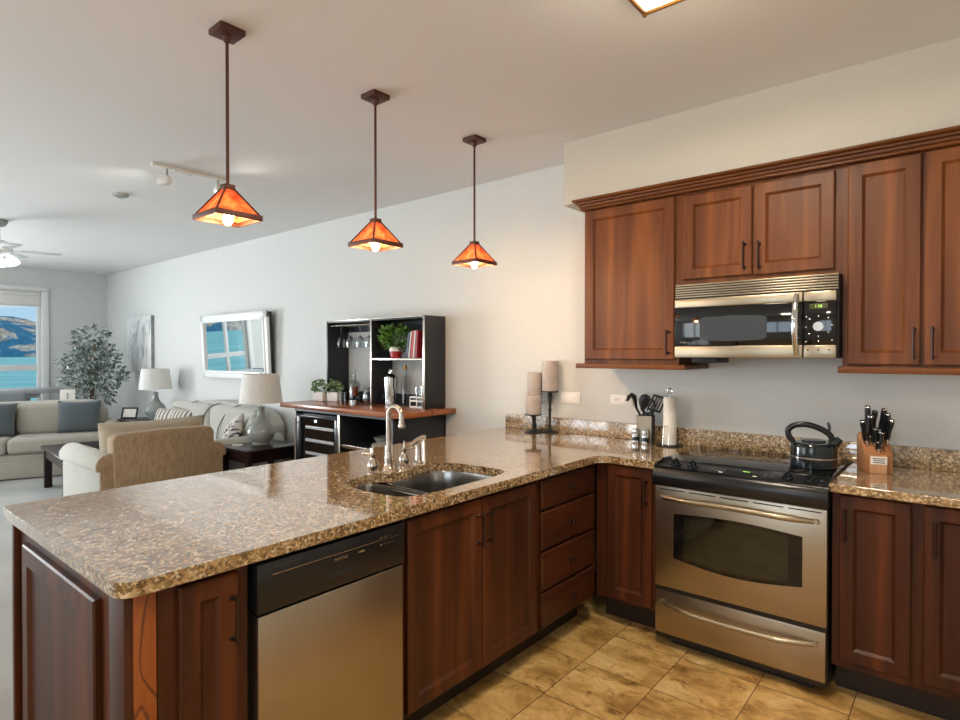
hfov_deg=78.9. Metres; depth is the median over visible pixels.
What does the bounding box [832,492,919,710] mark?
base cabinet
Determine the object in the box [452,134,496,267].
pendant lamp
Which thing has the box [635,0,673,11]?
diffuser
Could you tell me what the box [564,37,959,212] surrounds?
soffit
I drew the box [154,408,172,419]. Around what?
throw pillow
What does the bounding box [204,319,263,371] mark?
mirror glass
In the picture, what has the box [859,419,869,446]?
kitchen knife
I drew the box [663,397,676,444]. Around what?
paper towel roll
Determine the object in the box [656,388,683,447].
paper towel holder
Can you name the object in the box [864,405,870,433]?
kitchen knife
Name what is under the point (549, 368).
pillar candle
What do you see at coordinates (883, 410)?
kitchen knife
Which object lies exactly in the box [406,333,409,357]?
book
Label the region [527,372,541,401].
pillar candle
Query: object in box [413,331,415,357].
book
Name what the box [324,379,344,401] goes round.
flower box
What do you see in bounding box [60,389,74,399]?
picture frame
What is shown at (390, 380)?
cocktail shaker
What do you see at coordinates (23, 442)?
seat cushion
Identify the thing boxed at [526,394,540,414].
pillar candle
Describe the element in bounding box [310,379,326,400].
flower box
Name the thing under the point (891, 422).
kitchen knife
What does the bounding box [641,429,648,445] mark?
salt shaker
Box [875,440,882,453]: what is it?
kitchen knife
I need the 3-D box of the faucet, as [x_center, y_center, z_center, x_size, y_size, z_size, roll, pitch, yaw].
[-0.403,0.361,2.723,0.137,0.308,0.268,0,1,40]
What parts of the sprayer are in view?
stem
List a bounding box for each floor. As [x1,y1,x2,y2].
[0,475,62,719]
[421,572,944,719]
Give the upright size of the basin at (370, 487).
0.176 m
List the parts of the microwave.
door frame, door glass, door frame, handle, control panel, control frame, control frame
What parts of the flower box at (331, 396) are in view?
pot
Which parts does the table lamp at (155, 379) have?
lamp shade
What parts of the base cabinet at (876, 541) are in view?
handle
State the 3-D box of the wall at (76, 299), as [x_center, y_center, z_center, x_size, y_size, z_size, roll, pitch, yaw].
[-8.209,-0.001,7.364,0.150,2.967,6.150,0,1,40]
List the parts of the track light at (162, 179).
rail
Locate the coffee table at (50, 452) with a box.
[41,441,99,487]
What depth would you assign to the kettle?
2.71 m
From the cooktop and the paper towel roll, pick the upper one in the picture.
the paper towel roll
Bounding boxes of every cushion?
[0,435,14,454]
[7,431,98,453]
[16,400,104,433]
[98,415,204,451]
[171,400,213,425]
[210,405,270,439]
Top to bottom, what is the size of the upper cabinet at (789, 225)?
0.502 m
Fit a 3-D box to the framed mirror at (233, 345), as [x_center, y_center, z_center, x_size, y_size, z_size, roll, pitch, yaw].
[-2.873,-0.161,6.818,1.560,0.760,0.106,0,1,40]
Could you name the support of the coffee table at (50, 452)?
on the floor at (21, 490)
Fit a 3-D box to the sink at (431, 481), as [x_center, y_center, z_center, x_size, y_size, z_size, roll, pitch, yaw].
[-0.234,0.658,2.578,0.490,0.206,0.682,0,1,40]
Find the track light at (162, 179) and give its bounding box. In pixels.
[151,162,225,193]
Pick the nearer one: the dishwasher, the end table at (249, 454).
the dishwasher
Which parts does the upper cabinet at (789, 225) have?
door, handle, handle, door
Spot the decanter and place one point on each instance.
(353, 390)
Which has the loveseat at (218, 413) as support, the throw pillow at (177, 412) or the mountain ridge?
the throw pillow at (177, 412)
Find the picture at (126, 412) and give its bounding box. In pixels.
[123,409,135,416]
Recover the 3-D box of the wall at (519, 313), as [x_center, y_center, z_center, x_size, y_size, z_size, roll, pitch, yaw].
[-1.358,0.015,5.748,12.740,2.967,0.150,0,1,40]
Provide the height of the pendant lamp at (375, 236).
0.789 m
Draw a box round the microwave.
[675,273,842,362]
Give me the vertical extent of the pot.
0.092 m
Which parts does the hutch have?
panel, rail, rail, panel, rail, rail, panel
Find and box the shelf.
[343,440,376,447]
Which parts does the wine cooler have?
handle, door glass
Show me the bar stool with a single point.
(4, 396)
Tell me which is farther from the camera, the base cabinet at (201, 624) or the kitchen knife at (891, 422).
the kitchen knife at (891, 422)
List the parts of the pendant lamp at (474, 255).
glass pane, rod, shade frame, bulb, glass pane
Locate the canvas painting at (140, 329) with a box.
[127,315,153,370]
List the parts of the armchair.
arm, arm, backrest, arm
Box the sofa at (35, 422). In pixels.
[0,399,118,479]
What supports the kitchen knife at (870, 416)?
in the knife block
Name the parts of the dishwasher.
control panel, pocket handle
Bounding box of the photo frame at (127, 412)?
[121,407,138,418]
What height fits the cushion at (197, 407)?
0.428 m
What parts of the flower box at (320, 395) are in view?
pot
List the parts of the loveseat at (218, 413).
backrest, arm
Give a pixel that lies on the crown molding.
(949, 136)
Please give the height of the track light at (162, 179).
0.140 m
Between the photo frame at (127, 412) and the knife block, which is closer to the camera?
the knife block
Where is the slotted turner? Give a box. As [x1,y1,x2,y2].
[648,394,663,415]
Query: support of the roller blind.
attached to the window
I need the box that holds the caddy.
[410,396,422,408]
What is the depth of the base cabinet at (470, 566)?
2.36 m
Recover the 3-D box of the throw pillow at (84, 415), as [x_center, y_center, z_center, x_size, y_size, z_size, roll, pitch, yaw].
[-5.078,0.713,7.393,0.460,0.388,0.206,0,1,-25]
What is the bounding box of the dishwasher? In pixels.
[247,521,403,719]
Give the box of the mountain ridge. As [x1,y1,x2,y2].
[0,316,35,356]
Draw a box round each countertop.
[4,427,695,598]
[280,400,455,418]
[829,462,959,508]
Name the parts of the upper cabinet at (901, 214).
door, light rail, handle, handle, door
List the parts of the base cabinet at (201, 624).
door, handle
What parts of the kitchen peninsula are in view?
framed panel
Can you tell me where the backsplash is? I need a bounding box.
[506,413,959,472]
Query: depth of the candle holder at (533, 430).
4.01 m
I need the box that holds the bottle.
[401,365,408,405]
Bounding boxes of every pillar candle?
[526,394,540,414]
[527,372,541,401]
[542,361,557,390]
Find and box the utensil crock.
[636,414,654,443]
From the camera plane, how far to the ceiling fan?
5.70 m
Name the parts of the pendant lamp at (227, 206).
glass pane, glass pane, rod, shade frame, bulb, glass pane, glass pane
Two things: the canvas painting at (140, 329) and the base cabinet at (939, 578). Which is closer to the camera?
the base cabinet at (939, 578)
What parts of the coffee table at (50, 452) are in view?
leg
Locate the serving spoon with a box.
[639,394,649,415]
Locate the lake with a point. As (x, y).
(8, 379)
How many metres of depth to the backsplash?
3.30 m
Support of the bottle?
on the countertop at (356, 408)
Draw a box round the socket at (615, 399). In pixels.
[613,397,619,402]
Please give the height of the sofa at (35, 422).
0.845 m
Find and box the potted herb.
[376,322,410,357]
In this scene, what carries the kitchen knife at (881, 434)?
in the knife block
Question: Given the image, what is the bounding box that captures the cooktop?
[664,445,850,478]
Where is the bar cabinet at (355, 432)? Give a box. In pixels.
[295,408,445,452]
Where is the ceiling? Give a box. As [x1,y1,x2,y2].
[0,0,959,274]
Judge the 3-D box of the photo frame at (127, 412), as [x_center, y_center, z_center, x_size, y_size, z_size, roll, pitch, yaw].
[-4.662,0.706,7.760,0.220,0.148,0.053,0,1,5]
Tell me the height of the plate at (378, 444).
0.016 m
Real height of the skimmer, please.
0.270 m
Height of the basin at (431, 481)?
0.206 m
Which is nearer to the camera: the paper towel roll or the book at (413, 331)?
the paper towel roll
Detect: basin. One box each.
[354,483,426,496]
[387,470,493,493]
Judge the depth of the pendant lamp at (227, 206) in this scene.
2.35 m
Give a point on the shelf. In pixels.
(348, 443)
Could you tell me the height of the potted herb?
0.305 m
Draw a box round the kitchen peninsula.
[12,482,389,719]
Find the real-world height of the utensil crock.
0.170 m
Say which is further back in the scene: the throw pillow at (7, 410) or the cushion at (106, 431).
the throw pillow at (7, 410)
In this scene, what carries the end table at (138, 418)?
on the floor at (21, 490)
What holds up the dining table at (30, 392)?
on the floor at (21, 490)
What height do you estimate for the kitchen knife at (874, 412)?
0.166 m
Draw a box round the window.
[0,284,48,400]
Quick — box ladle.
[626,393,641,415]
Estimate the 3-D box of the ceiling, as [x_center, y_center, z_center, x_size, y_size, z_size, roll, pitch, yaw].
[-3.329,-1.395,3.373,12.740,0.100,6.300,0,1,40]
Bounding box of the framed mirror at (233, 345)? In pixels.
[200,310,273,378]
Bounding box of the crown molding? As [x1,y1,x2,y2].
[572,125,959,211]
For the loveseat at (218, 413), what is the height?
0.905 m
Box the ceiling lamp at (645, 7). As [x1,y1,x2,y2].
[628,0,684,17]
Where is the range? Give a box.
[652,445,850,688]
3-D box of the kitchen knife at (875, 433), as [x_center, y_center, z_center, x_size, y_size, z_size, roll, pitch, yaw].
[1.819,0.375,2.681,0.028,0.137,0.052,0,1,29]
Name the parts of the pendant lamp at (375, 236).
glass pane, shade frame, rod, bulb, glass pane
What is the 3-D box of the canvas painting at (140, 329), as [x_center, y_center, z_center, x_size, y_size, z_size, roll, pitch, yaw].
[-5.092,-0.244,8.735,0.915,0.815,0.045,0,1,40]
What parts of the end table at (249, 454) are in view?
leg, leg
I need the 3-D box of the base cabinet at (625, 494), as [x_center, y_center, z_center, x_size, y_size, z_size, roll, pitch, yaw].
[0.932,0.987,3.283,0.338,0.874,0.615,0,1,40]
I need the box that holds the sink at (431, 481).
[354,470,493,496]
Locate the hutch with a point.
(433, 327)
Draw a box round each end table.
[118,417,153,421]
[223,439,293,470]
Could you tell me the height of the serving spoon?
0.292 m
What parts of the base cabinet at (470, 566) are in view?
door, handle, handle, door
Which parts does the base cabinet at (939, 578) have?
handle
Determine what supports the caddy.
on the countertop at (356, 408)
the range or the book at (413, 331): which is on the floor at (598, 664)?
the range
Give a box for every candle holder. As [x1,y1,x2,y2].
[524,414,542,433]
[541,391,558,433]
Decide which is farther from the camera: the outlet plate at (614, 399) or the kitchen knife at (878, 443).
the outlet plate at (614, 399)
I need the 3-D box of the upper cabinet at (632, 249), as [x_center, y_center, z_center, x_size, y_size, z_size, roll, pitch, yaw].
[0.954,-0.429,3.465,0.669,0.958,0.385,0,1,40]
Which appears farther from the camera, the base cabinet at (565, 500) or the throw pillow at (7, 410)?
the throw pillow at (7, 410)
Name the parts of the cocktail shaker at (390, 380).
lid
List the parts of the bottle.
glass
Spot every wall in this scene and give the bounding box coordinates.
[0,267,107,407]
[107,164,959,572]
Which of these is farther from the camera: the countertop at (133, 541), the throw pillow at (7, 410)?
the throw pillow at (7, 410)
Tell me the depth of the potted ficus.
8.34 m
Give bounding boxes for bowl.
[373,435,385,441]
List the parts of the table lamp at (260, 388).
lamp shade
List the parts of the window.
frame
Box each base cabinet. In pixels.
[156,565,246,719]
[399,472,536,719]
[518,464,593,653]
[597,463,655,627]
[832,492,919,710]
[919,504,959,719]
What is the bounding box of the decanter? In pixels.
[348,371,360,401]
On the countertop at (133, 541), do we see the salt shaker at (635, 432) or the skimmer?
the salt shaker at (635, 432)
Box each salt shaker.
[631,428,639,444]
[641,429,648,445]
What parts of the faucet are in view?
lever, handle, spout, handle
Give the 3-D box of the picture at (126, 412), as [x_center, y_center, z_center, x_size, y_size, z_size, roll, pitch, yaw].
[-4.662,0.706,7.761,0.180,0.107,0.032,0,1,5]
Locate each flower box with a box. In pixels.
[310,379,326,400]
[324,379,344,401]
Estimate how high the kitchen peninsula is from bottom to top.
0.874 m
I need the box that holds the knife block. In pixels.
[857,432,892,474]
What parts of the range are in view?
knob, knob, handle, handle, drawer, door, control panel, knob, knob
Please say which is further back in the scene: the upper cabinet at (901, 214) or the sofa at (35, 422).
the sofa at (35, 422)
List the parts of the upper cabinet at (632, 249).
door, light rail, handle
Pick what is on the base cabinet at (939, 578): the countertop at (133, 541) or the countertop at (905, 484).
the countertop at (905, 484)
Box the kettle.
[785,421,842,469]
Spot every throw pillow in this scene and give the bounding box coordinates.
[0,403,17,437]
[57,400,100,432]
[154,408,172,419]
[169,407,191,418]
[222,413,243,438]
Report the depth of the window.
8.97 m
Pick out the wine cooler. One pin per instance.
(315, 434)
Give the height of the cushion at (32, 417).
0.390 m
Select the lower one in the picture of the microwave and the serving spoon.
the serving spoon
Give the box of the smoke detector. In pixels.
[112,192,128,198]
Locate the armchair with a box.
[59,415,225,495]
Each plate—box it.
[371,442,385,446]
[561,392,580,403]
[610,394,632,404]
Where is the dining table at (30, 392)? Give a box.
[0,387,62,400]
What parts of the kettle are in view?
handle, lid, spout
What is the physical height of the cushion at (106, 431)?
0.458 m
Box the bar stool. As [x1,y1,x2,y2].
[0,392,25,401]
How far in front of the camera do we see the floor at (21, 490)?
4.06 m
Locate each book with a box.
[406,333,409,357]
[408,331,411,357]
[410,330,415,357]
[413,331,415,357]
[415,330,422,357]
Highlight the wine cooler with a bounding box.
[294,412,337,459]
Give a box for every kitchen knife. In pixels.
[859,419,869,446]
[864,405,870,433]
[867,414,873,442]
[871,410,877,426]
[872,427,878,447]
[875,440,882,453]
[878,408,887,430]
[878,431,884,445]
[882,412,891,437]
[884,418,894,444]
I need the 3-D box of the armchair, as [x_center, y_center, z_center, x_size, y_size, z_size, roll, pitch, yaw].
[-2.990,0.946,5.198,0.972,0.888,1.035,0,1,40]
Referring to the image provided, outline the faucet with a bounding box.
[362,404,413,473]
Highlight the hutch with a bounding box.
[326,315,444,409]
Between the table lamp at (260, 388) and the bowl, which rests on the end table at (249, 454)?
the table lamp at (260, 388)
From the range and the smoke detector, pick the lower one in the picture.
the range
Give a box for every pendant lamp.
[192,20,262,227]
[348,89,402,251]
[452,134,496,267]
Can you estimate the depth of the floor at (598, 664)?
2.53 m
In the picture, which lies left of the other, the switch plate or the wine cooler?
the wine cooler
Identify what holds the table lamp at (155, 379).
on the end table at (138, 418)
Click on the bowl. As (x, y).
(381, 438)
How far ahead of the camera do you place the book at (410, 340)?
4.70 m
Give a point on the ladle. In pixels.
(633, 396)
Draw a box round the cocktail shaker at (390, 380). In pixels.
[384,369,397,405]
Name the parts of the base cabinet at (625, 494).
door, handle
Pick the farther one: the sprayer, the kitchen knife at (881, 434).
the sprayer
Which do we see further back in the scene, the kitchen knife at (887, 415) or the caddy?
the caddy
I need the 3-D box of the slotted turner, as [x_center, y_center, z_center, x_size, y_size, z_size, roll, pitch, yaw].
[1.077,0.354,3.550,0.119,0.294,0.014,0,1,10]
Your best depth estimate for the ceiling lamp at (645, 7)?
2.07 m
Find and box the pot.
[389,347,402,357]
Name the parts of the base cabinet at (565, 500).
drawer, drawer, drawer, drawer, knob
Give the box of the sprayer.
[409,435,425,463]
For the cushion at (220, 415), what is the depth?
6.35 m
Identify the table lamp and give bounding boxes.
[138,368,171,418]
[239,373,282,444]
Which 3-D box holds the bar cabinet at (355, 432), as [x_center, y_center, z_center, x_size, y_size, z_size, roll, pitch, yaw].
[-0.957,0.917,4.946,1.286,0.980,0.573,0,1,40]
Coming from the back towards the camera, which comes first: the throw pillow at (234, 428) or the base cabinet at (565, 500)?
the throw pillow at (234, 428)
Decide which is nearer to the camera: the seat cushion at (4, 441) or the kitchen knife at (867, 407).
the kitchen knife at (867, 407)
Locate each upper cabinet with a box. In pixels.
[576,195,707,369]
[679,166,842,284]
[838,145,959,374]
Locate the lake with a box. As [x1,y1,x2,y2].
[0,357,36,400]
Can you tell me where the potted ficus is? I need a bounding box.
[52,323,130,405]
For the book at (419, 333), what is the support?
on the hutch
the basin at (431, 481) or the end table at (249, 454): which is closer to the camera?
the basin at (431, 481)
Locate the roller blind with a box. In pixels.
[0,289,39,306]
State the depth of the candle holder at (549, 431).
4.02 m
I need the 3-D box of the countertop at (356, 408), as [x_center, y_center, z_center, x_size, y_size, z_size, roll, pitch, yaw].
[-0.998,0.405,4.966,1.610,0.040,0.589,0,1,40]
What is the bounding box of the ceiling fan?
[0,219,61,267]
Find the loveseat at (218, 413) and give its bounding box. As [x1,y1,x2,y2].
[171,399,283,469]
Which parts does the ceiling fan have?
lamp shade, motor, blade, lamp shade, blade, blade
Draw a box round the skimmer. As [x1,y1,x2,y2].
[640,398,655,415]

